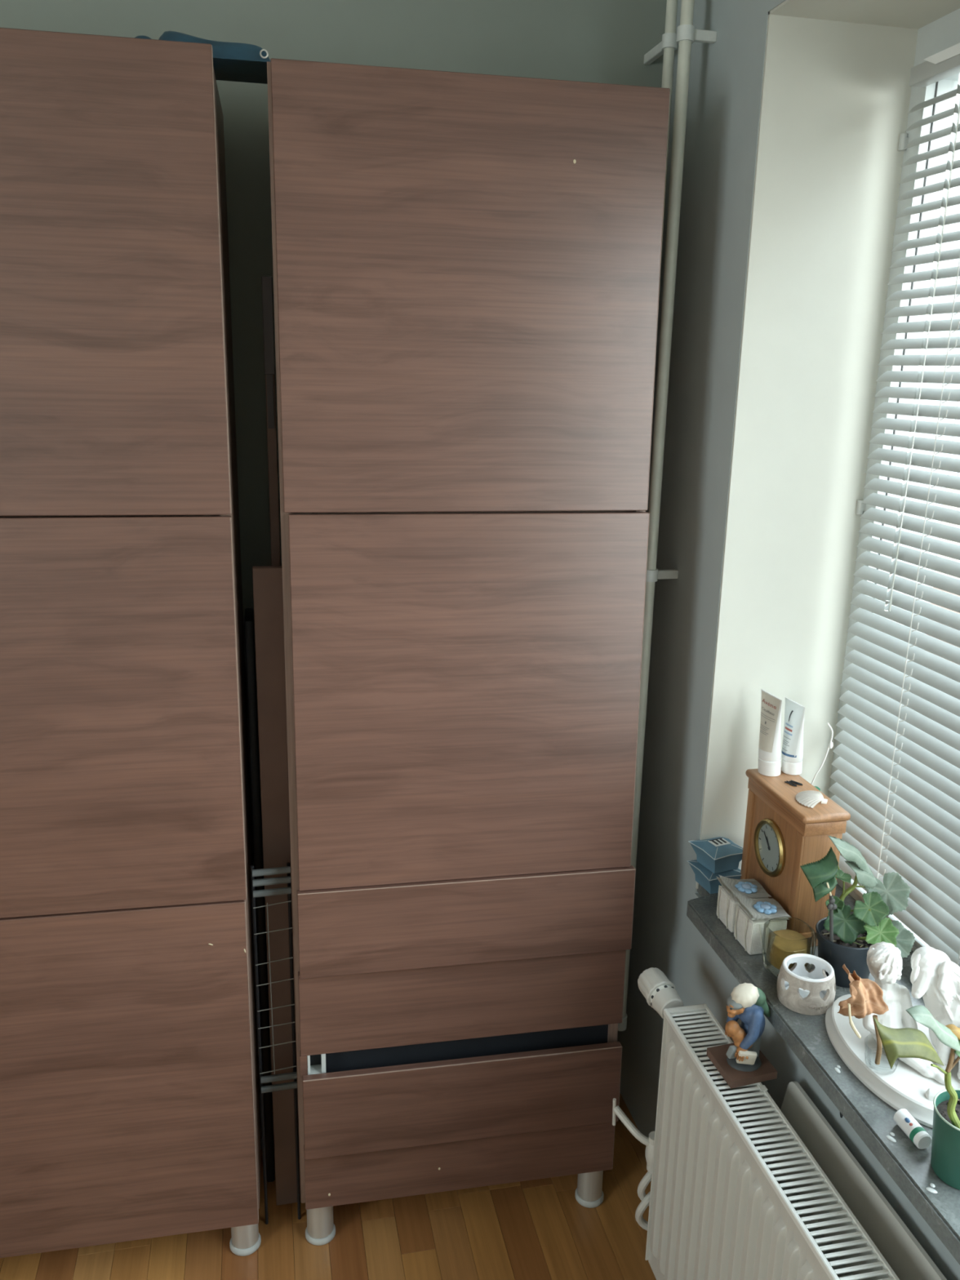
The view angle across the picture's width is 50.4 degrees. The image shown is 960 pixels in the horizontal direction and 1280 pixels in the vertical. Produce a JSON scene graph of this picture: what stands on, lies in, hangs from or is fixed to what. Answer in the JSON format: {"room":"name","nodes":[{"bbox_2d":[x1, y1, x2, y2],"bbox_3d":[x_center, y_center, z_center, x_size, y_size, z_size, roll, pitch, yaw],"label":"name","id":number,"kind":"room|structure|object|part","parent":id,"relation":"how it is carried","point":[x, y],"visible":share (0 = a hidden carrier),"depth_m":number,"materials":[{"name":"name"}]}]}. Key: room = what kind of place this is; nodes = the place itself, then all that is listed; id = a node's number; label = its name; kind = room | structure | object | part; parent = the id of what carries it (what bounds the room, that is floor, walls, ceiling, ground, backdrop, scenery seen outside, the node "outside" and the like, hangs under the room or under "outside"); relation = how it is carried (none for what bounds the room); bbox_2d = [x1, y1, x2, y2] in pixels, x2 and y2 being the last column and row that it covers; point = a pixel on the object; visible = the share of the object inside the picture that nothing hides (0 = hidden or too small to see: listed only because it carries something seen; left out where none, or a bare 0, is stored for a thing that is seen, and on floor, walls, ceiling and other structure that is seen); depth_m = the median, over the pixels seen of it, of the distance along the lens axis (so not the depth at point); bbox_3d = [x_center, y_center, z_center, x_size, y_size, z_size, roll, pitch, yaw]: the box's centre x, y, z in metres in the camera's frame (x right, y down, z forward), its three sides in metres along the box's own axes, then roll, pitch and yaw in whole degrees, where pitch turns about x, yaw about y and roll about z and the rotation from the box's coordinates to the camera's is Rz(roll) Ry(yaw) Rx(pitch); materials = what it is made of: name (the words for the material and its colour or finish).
{"room":"bedroom","nodes":[
{"label":"bedroom","id":0,"kind":"room"},
{"bbox_2d":[0,1092,656,1279],"bbox_3d":[-0.640,1.514,0.739,3.400,0.120,3.870,-2,15,-12],"label":"floor","id":1,"kind":"structure","parent":0,"point":[534,1229],"depth_m":1.93,"materials":[{"name":"brown wood"}]},
{"bbox_2d":[0,27,262,1257],"bbox_3d":[-0.710,0.135,1.747,0.598,2.027,0.351,-2,14,-11],"label":"wardrobe","id":2,"kind":"object","parent":1,"relation":"on","point":[130,1098],"visible":1,"depth_m":1.58,"materials":[{"name":"brown wood"}]},
{"bbox_3d":[-0.669,-0.498,1.428,0.598,0.646,0.018,-2,14,-11],"label":"door","id":3,"kind":"part","parent":2,"relation":"part of","materials":[{"name":"brown wood"}]},
{"bbox_3d":[-0.679,0.130,1.579,0.597,0.639,0.018,-2,14,-11],"label":"door","id":4,"kind":"part","parent":2,"relation":"part of","materials":[{"name":"brown wood"}]},
{"bbox_3d":[-0.691,0.755,1.729,0.594,0.640,0.018,-2,14,-11],"label":"door","id":5,"kind":"part","parent":2,"relation":"part of","materials":[{"name":"brown wood"}]},
{"bbox_2d":[135,31,270,84],"bbox_3d":[-0.410,-0.871,1.515,0.196,0.042,0.148,-2,15,-12],"label":"bag","id":6,"kind":"object","parent":2,"relation":"on","point":[232,61],"visible":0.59,"depth_m":1.48,"materials":[{"name":"blue fabric"}]},
{"bbox_3d":[-0.479,-0.847,1.453,0.034,0.024,0.040,-2,15,-12],"label":"handle","id":7,"kind":"part","parent":6,"relation":"part of","materials":[{"name":"blue fabric"}]},
{"bbox_3d":[-0.442,1.086,1.911,0.050,0.087,0.050,-2,14,-11],"label":"leg","id":8,"kind":"part","parent":2,"relation":"part of","materials":[{"name":"metal"}]},
{"bbox_2d":[244,608,275,1182],"bbox_3d":[-0.423,0.521,1.964,0.016,1.174,0.100,-2,15,-12],"label":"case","id":9,"kind":"object","parent":1,"relation":"on","point":[249,629],"visible":0.99,"depth_m":1.89,"materials":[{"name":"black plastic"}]},
{"bbox_2d":[265,374,280,565],"bbox_3d":[-0.369,0.321,1.916,0.016,1.587,0.020,-2,15,-12],"label":"board","id":10,"kind":"object","parent":1,"relation":"on","point":[271,433],"visible":0.32,"depth_m":1.75,"materials":[{"name":"brown wood"}]},
{"bbox_2d":[261,275,275,428],"bbox_3d":[-0.349,-0.473,1.687,0.017,0.242,0.012,-2,15,-12],"label":"plate","id":11,"kind":"object","parent":10,"relation":"attached to","point":[266,282],"visible":1,"depth_m":1.68,"materials":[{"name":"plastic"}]},
{"bbox_2d":[250,862,301,1224],"bbox_3d":[-0.372,0.761,1.873,0.068,0.760,0.021,-2,15,-12],"label":"drying rack","id":12,"kind":"object","parent":1,"relation":"on","point":[279,870],"visible":1,"depth_m":1.85,"materials":[{"name":"metal"}]},
{"bbox_3d":[-0.404,0.760,1.874,0.005,0.760,0.005,4,15,10],"label":"leg","id":13,"kind":"part","parent":12,"relation":"part of","materials":[{"name":"white metal"}]},
{"bbox_3d":[-0.344,0.758,1.887,0.005,0.760,0.005,-9,18,-34],"label":"leg","id":14,"kind":"part","parent":12,"relation":"part of","materials":[{"name":"white metal"}]},
{"bbox_2d":[252,565,301,1205],"bbox_3d":[-0.366,0.496,1.861,0.050,1.278,0.018,-2,15,-12],"label":"board","id":15,"kind":"object","parent":1,"relation":"on","point":[268,596],"visible":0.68,"depth_m":1.81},
{"bbox_2d":[266,57,670,1245],"bbox_3d":[-0.046,0.120,1.871,0.607,2.019,0.357,-2,14,-11],"label":"wardrobe","id":16,"kind":"object","parent":1,"relation":"on","point":[466,266],"visible":0.98,"depth_m":1.66,"materials":[{"name":"brown wood"}]},
{"bbox_3d":[-0.304,1.082,1.937,0.050,0.087,0.050,-2,14,-11],"label":"leg","id":17,"kind":"part","parent":16,"relation":"part of","materials":[{"name":"metal"}]},
{"bbox_3d":[-0.030,0.823,1.914,0.580,0.225,0.006,-2,14,-11],"label":"drawer","id":18,"kind":"part","parent":16,"relation":"part of","materials":[{"name":"black metal"}]},
{"bbox_3d":[-0.032,0.979,1.930,0.592,0.127,0.018,-2,14,-11],"label":"drawer","id":19,"kind":"part","parent":16,"relation":"part of","materials":[{"name":"brown wood"}]},
{"bbox_3d":[-0.026,0.844,1.873,0.587,0.162,0.018,-2,14,-11],"label":"drawer","id":20,"kind":"part","parent":16,"relation":"part of","materials":[{"name":"brown wood"}]},
{"bbox_3d":[-0.026,0.649,1.849,0.595,0.158,0.018,-2,14,-11],"label":"drawer","id":21,"kind":"part","parent":16,"relation":"part of","materials":[{"name":"brown wood"}]},
{"bbox_3d":[-0.017,0.496,1.801,0.598,0.160,0.018,-2,14,-11],"label":"drawer","id":22,"kind":"part","parent":16,"relation":"part of","materials":[{"name":"brown wood"}]},
{"bbox_3d":[-0.014,0.105,1.716,0.588,0.637,0.018,-2,14,-11],"label":"door","id":23,"kind":"part","parent":16,"relation":"part of","materials":[{"name":"brown wood"}]},
{"bbox_3d":[-0.010,-0.517,1.568,0.592,0.637,0.018,-2,14,-11],"label":"door","id":24,"kind":"part","parent":16,"relation":"part of","materials":[{"name":"brown wood"}]},
{"bbox_3d":[0.220,1.066,2.037,0.050,0.087,0.050,-2,14,-11],"label":"leg","id":25,"kind":"part","parent":16,"relation":"part of","materials":[{"name":"metal"}]},
{"bbox_2d":[0,0,666,1101],"bbox_3d":[-0.940,-0.183,1.876,3.400,2.560,0.060,-2,15,-12],"label":"wall","id":26,"kind":"structure","parent":0,"point":[589,41],"depth_m":1.80,"materials":[{"name":"grey paint"}]},
{"bbox_2d":[617,0,959,1279],"bbox_3d":[0.885,0.212,0.540,0.410,2.560,3.425,-2,15,-12],"label":"wall","id":27,"kind":"structure","parent":0,"point":[797,115],"depth_m":1.72,"materials":[{"name":"white paint"}]},
{"bbox_2d":[644,0,677,325],"bbox_3d":[0.302,-0.203,2.047,0.027,2.560,0.124,-2,15,-12],"label":"pipe","id":28,"kind":"object","parent":27,"relation":"attached to","point":[668,45],"visible":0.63,"depth_m":1.78,"materials":[{"name":"metal"}]},
{"bbox_2d":[617,0,716,1031],"bbox_3d":[0.341,-0.290,1.870,0.070,2.298,0.029,-2,15,-12],"label":"pipe","id":29,"kind":"object","parent":27,"relation":"attached to","point":[686,34],"visible":0.82,"depth_m":1.81,"materials":[{"name":"metal"}]},
{"bbox_2d":[612,967,899,1279],"bbox_3d":[0.420,0.979,1.237,0.121,0.529,1.265,-2,15,-12],"label":"radiator","id":30,"kind":"object","parent":27,"relation":"attached to","point":[735,1193],"visible":0.95,"depth_m":1.48,"materials":[{"name":"white metal"}]},
{"bbox_3d":[0.333,0.848,1.743,0.073,0.509,0.003,-2,15,-12],"label":"panel","id":31,"kind":"part","parent":30,"relation":"part of","materials":[{"name":"white metal"}]},
{"bbox_3d":[0.419,1.002,1.189,0.010,0.509,1.160,-2,15,-12],"label":"panel","id":32,"kind":"part","parent":30,"relation":"part of","materials":[{"name":"white metal"}]},
{"bbox_2d":[706,982,777,1088],"bbox_3d":[0.394,0.571,1.514,0.080,0.146,0.078,-3,16,-16],"label":"figurine","id":33,"kind":"object","parent":30,"relation":"on","point":[740,1063],"visible":1,"depth_m":1.50,"materials":[{"name":"multicoloured ceramic"}]},
{"bbox_2d":[724,1020,752,1049],"bbox_3d":[0.383,0.584,1.506,0.043,0.045,0.022,2,15,3],"label":"basket","id":34,"kind":"object","parent":33,"relation":"on","point":[741,1034],"depth_m":1.50,"materials":[{"name":"orange ceramic"}]},
{"bbox_3d":[0.402,0.604,1.531,0.038,0.064,0.028,-2,15,-12],"label":"leg","id":35,"kind":"part","parent":33,"relation":"part of","materials":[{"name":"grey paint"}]},
{"bbox_2d":[755,986,769,1017],"bbox_3d":[0.411,0.538,1.509,0.037,0.048,0.030,8,17,25],"label":"hood","id":36,"kind":"object","parent":33,"relation":"attached to","point":[762,1007],"depth_m":1.50,"materials":[{"name":"green ceramic"}]},
{"bbox_3d":[0.484,1.000,1.203,0.006,0.507,1.160,-2,15,-12],"label":"panel","id":37,"kind":"part","parent":30,"relation":"part of","materials":[{"name":"white metal"}]},
{"bbox_2d":[686,884,959,1264],"bbox_3d":[0.700,0.696,1.001,0.305,0.027,1.925,-2,15,-12],"label":"window sill","id":38,"kind":"structure","parent":27,"relation":"attached to","point":[871,1117],"depth_m":1.36,"materials":[{"name":"stone"}]},
{"bbox_2d":[686,859,741,893],"bbox_3d":[0.429,0.428,1.855,0.079,0.040,0.079,-4,16,-19],"label":"box","id":39,"kind":"object","parent":38,"relation":"on","point":[706,878],"visible":0.59,"depth_m":1.83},
{"bbox_3d":[0.430,0.411,1.851,0.077,0.005,0.077,-4,16,-19],"label":"lid","id":40,"kind":"part","parent":39,"relation":"part of","materials":[{"name":"blue paper"}]},
{"bbox_2d":[688,836,742,873],"bbox_3d":[0.431,0.386,1.845,0.079,0.046,0.079,-6,16,-24],"label":"box","id":41,"kind":"object","parent":39,"relation":"on","point":[717,855],"visible":0.91,"depth_m":1.83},
{"bbox_3d":[0.431,0.369,1.841,0.077,0.008,0.077,-6,16,-24],"label":"lid","id":42,"kind":"part","parent":41,"relation":"part of","materials":[{"name":"blue paper"}]},
{"bbox_2d":[709,837,726,844],"bbox_3d":[0.431,0.363,1.841,0.028,0.001,0.019,-6,16,-24],"label":"print","id":43,"kind":"object","parent":41,"relation":"on","point":[716,841],"depth_m":1.84},
{"bbox_2d":[716,875,772,932],"bbox_3d":[0.443,0.444,1.725,0.073,0.076,0.064,-2,15,-12],"label":"gift box","id":44,"kind":"object","parent":38,"relation":"on","point":[726,904],"visible":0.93,"depth_m":1.71,"materials":[{"name":"white fabric"}]},
{"bbox_2d":[734,881,757,893],"bbox_3d":[0.450,0.417,1.719,0.037,0.007,0.038,-2,15,-12],"label":"flower","id":45,"kind":"object","parent":44,"relation":"on","point":[740,887],"depth_m":1.71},
{"bbox_2d":[733,894,790,955],"bbox_3d":[0.457,0.461,1.661,0.073,0.076,0.065,-2,15,-12],"label":"gift box","id":46,"kind":"object","parent":38,"relation":"on","point":[751,914],"visible":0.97,"depth_m":1.64,"materials":[{"name":"white fabric"}]},
{"bbox_2d":[753,901,777,914],"bbox_3d":[0.464,0.435,1.655,0.037,0.007,0.038,-2,15,-12],"label":"flower","id":47,"kind":"object","parent":46,"relation":"on","point":[759,907],"depth_m":1.65,"materials":[{"name":"blue ceramic"}]},
{"bbox_2d":[761,916,817,977],"bbox_3d":[0.480,0.482,1.590,0.069,0.073,0.069,-4,16,-20],"label":"glass","id":48,"kind":"object","parent":38,"relation":"on","point":[781,944],"visible":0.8,"depth_m":1.58,"materials":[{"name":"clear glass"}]},
{"bbox_2d":[740,768,850,946],"bbox_3d":[0.524,0.363,1.728,0.084,0.235,0.204,-2,15,-12],"label":"mantel clock","id":49,"kind":"object","parent":38,"relation":"on","point":[783,834],"visible":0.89,"depth_m":1.67,"materials":[{"name":"brown wood"}]},
{"bbox_2d":[757,688,782,776],"bbox_3d":[0.502,0.161,1.749,0.040,0.143,0.064,-2,15,-12],"label":"tube","id":50,"kind":"object","parent":49,"relation":"on","point":[770,735],"visible":1,"depth_m":1.74,"materials":[{"name":"white plastic"}]},
{"bbox_2d":[784,780,796,786],"bbox_3d":[0.525,0.242,1.719,0.007,0.002,0.024,-8,18,-31],"label":"pin","id":51,"kind":"object","parent":49,"relation":"on","point":[787,781],"visible":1,"depth_m":1.72,"materials":[{"name":"black metal"}]},
{"bbox_2d":[781,697,804,775],"bbox_3d":[0.538,0.168,1.755,0.041,0.128,0.044,7,16,20],"label":"tube","id":52,"kind":"object","parent":49,"relation":"on","point":[792,751],"visible":1,"depth_m":1.75,"materials":[{"name":"white plastic"}]},
{"bbox_2d":[782,722,792,751],"bbox_3d":[0.528,0.167,1.753,0.006,0.046,0.023,-2,15,-12],"label":"print","id":53,"kind":"object","parent":52,"relation":"on","point":[788,726],"depth_m":1.75},
{"bbox_2d":[789,780,803,785],"bbox_3d":[0.535,0.241,1.723,0.007,0.002,0.024,-13,20,-42],"label":"pin","id":54,"kind":"object","parent":49,"relation":"on","point":[792,781],"visible":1,"depth_m":1.72,"materials":[{"name":"black metal"}]},
{"bbox_2d":[795,790,827,808],"bbox_3d":[0.539,0.255,1.656,0.056,0.012,0.064,-2,15,-12],"label":"scallop shell","id":55,"kind":"object","parent":49,"relation":"on","point":[810,798],"visible":1,"depth_m":1.65,"materials":[{"name":"white ceramic"}]},
{"bbox_2d":[777,953,835,1015],"bbox_3d":[0.486,0.511,1.518,0.083,0.056,0.085,-2,15,-12],"label":"tealight holder","id":56,"kind":"object","parent":38,"relation":"on","point":[802,990],"visible":1,"depth_m":1.50,"materials":[{"name":"beige ceramic"}]},
{"bbox_2d":[834,1065,840,1073],"bbox_3d":[0.482,0.578,1.374,0.008,0.003,0.016,6,16,18],"label":"drip","id":57,"kind":"object","parent":38,"relation":"on","point":[837,1068],"visible":1,"depth_m":1.37,"materials":[{"name":"white wax"}]},
{"bbox_2d":[800,835,915,987],"bbox_3d":[0.574,0.410,1.560,0.184,0.232,0.096,3,15,8],"label":"potted plant","id":58,"kind":"object","parent":38,"relation":"on","point":[843,937],"visible":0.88,"depth_m":1.54,"materials":[{"name":"green plant"}]},
{"bbox_3d":[0.567,0.485,1.581,0.096,0.075,0.096,-2,15,-12],"label":"pot","id":59,"kind":"part","parent":58,"relation":"part of","materials":[{"name":"black plastic"}]},
{"bbox_3d":[0.563,0.413,1.562,0.034,0.105,0.023,-2,15,-12],"label":"stem","id":60,"kind":"part","parent":58,"relation":"part of","materials":[{"name":"green plant"}]},
{"bbox_2d":[885,1132,896,1142],"bbox_3d":[0.505,0.611,1.253,0.011,0.003,0.017,5,15,12],"label":"drip","id":61,"kind":"object","parent":38,"relation":"on","point":[889,1137],"visible":1,"depth_m":1.25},
{"bbox_2d":[825,942,959,1128],"bbox_3d":[0.572,0.493,1.369,0.172,0.171,0.264,-8,18,-31],"label":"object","id":62,"kind":"object","parent":38,"relation":"on","point":[912,1085],"visible":0.69,"depth_m":1.34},
{"bbox_3d":[0.528,0.546,1.340,0.046,0.033,0.046,-2,15,-12],"label":"glass","id":63,"kind":"object","parent":62,"relation":"on","visible":0},
{"bbox_2d":[837,964,888,1064],"bbox_3d":[0.496,0.492,1.325,0.062,0.132,0.047,7,16,19],"label":"dry leaf","id":64,"kind":"object","parent":63,"relation":"in","point":[866,998],"visible":1,"depth_m":1.32,"materials":[{"name":"plant"}]},
{"bbox_3d":[0.486,0.455,1.319,0.040,0.058,0.045,7,16,21],"label":"blade","id":65,"kind":"part","parent":64,"relation":"part of","materials":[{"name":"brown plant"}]},
{"bbox_3d":[0.494,0.460,1.323,0.060,0.066,0.044,-2,15,-12],"label":"blade","id":66,"kind":"part","parent":64,"relation":"part of","materials":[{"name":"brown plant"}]},
{"bbox_2d":[893,1108,931,1149],"bbox_3d":[0.531,0.600,1.253,0.022,0.022,0.048,-2,15,-12],"label":"lip balm","id":67,"kind":"object","parent":38,"relation":"on","point":[917,1135],"visible":1,"depth_m":1.24,"materials":[{"name":"white plastic"}]},
{"bbox_2d":[873,1004,959,1190],"bbox_3d":[0.515,0.515,1.160,0.190,0.233,0.081,-2,15,-12],"label":"potted plant","id":68,"kind":"object","parent":38,"relation":"on","point":[904,1042],"visible":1,"depth_m":1.16,"materials":[{"name":"green plant"}]},
{"bbox_3d":[0.567,0.586,1.190,0.079,0.082,0.079,-2,15,-12],"label":"pot","id":69,"kind":"part","parent":68,"relation":"part of","materials":[{"name":"green ceramic"}]},
{"bbox_3d":[0.541,0.525,1.165,0.027,0.072,0.012,8,17,25],"label":"stem","id":70,"kind":"part","parent":68,"relation":"part of","materials":[{"name":"green plant"}]},
{"bbox_3d":[0.539,0.473,1.157,0.022,0.036,0.007,-2,15,-12],"label":"stem","id":71,"kind":"part","parent":68,"relation":"part of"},
{"bbox_2d":[925,1182,937,1193],"bbox_3d":[0.522,0.632,1.175,0.015,0.003,0.012,-11,19,-39],"label":"drip","id":72,"kind":"object","parent":38,"relation":"on","point":[930,1189],"visible":1,"depth_m":1.17,"materials":[{"name":"white wax"}]},
{"bbox_2d":[780,1081,946,1279],"bbox_3d":[0.538,0.862,1.107,0.042,0.198,0.908,-2,15,-12],"label":"board","id":73,"kind":"object","parent":27,"relation":"attached to","point":[903,1252],"visible":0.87,"depth_m":1.34,"materials":[{"name":"white grey-brown painted board"}]},
{"bbox_2d":[828,8,959,951],"bbox_3d":[0.894,-0.010,0.852,0.097,1.423,1.925,-2,15,-12],"label":"window","id":74,"kind":"structure","parent":27,"relation":"in","point":[942,33],"depth_m":1.62,"materials":[{"name":"plastic"}]},
{"bbox_2d":[827,43,959,966],"bbox_3d":[0.687,-0.169,1.496,0.042,1.319,0.448,-2,15,-12],"label":"blind","id":75,"kind":"object","parent":74,"relation":"attached to","point":[897,777],"visible":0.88,"depth_m":1.58,"materials":[{"name":"paint"}]},
{"bbox_2d":[811,722,833,791],"bbox_3d":[0.610,0.214,1.832,0.056,0.134,0.018,-3,16,-17],"label":"cord","id":76,"kind":"object","parent":75,"relation":"hanging from","point":[830,744],"visible":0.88,"depth_m":1.84,"materials":[{"name":"white plastic"}]},
{"bbox_3d":[0.681,0.462,1.666,0.020,0.012,0.448,-2,15,-12],"label":"rail","id":77,"kind":"part","parent":75,"relation":"part of","materials":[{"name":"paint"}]},
{"bbox_3d":[0.685,-0.174,1.539,0.028,1.287,0.013,-2,15,-12],"label":"ladder cord","id":78,"kind":"part","parent":75,"relation":"part of","materials":[{"name":"white fabric"}]},
{"label":"outside","id":79,"kind":"structure","parent":0,"visible":0},
{"bbox_3d":[18.262,2.473,14.299,38.600,0.200,65.000,-2,15,-12],"label":"ground","id":80,"kind":"structure","parent":79,"visible":0},
{"bbox_2d":[926,385,959,665],"bbox_3d":[8.540,-5.509,16.872,6.800,13.500,40.600,-2,15,-12],"label":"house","id":81,"kind":"structure","parent":80,"relation":"on","point":[957,421],"depth_m":13.58,"materials":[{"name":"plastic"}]}
]}

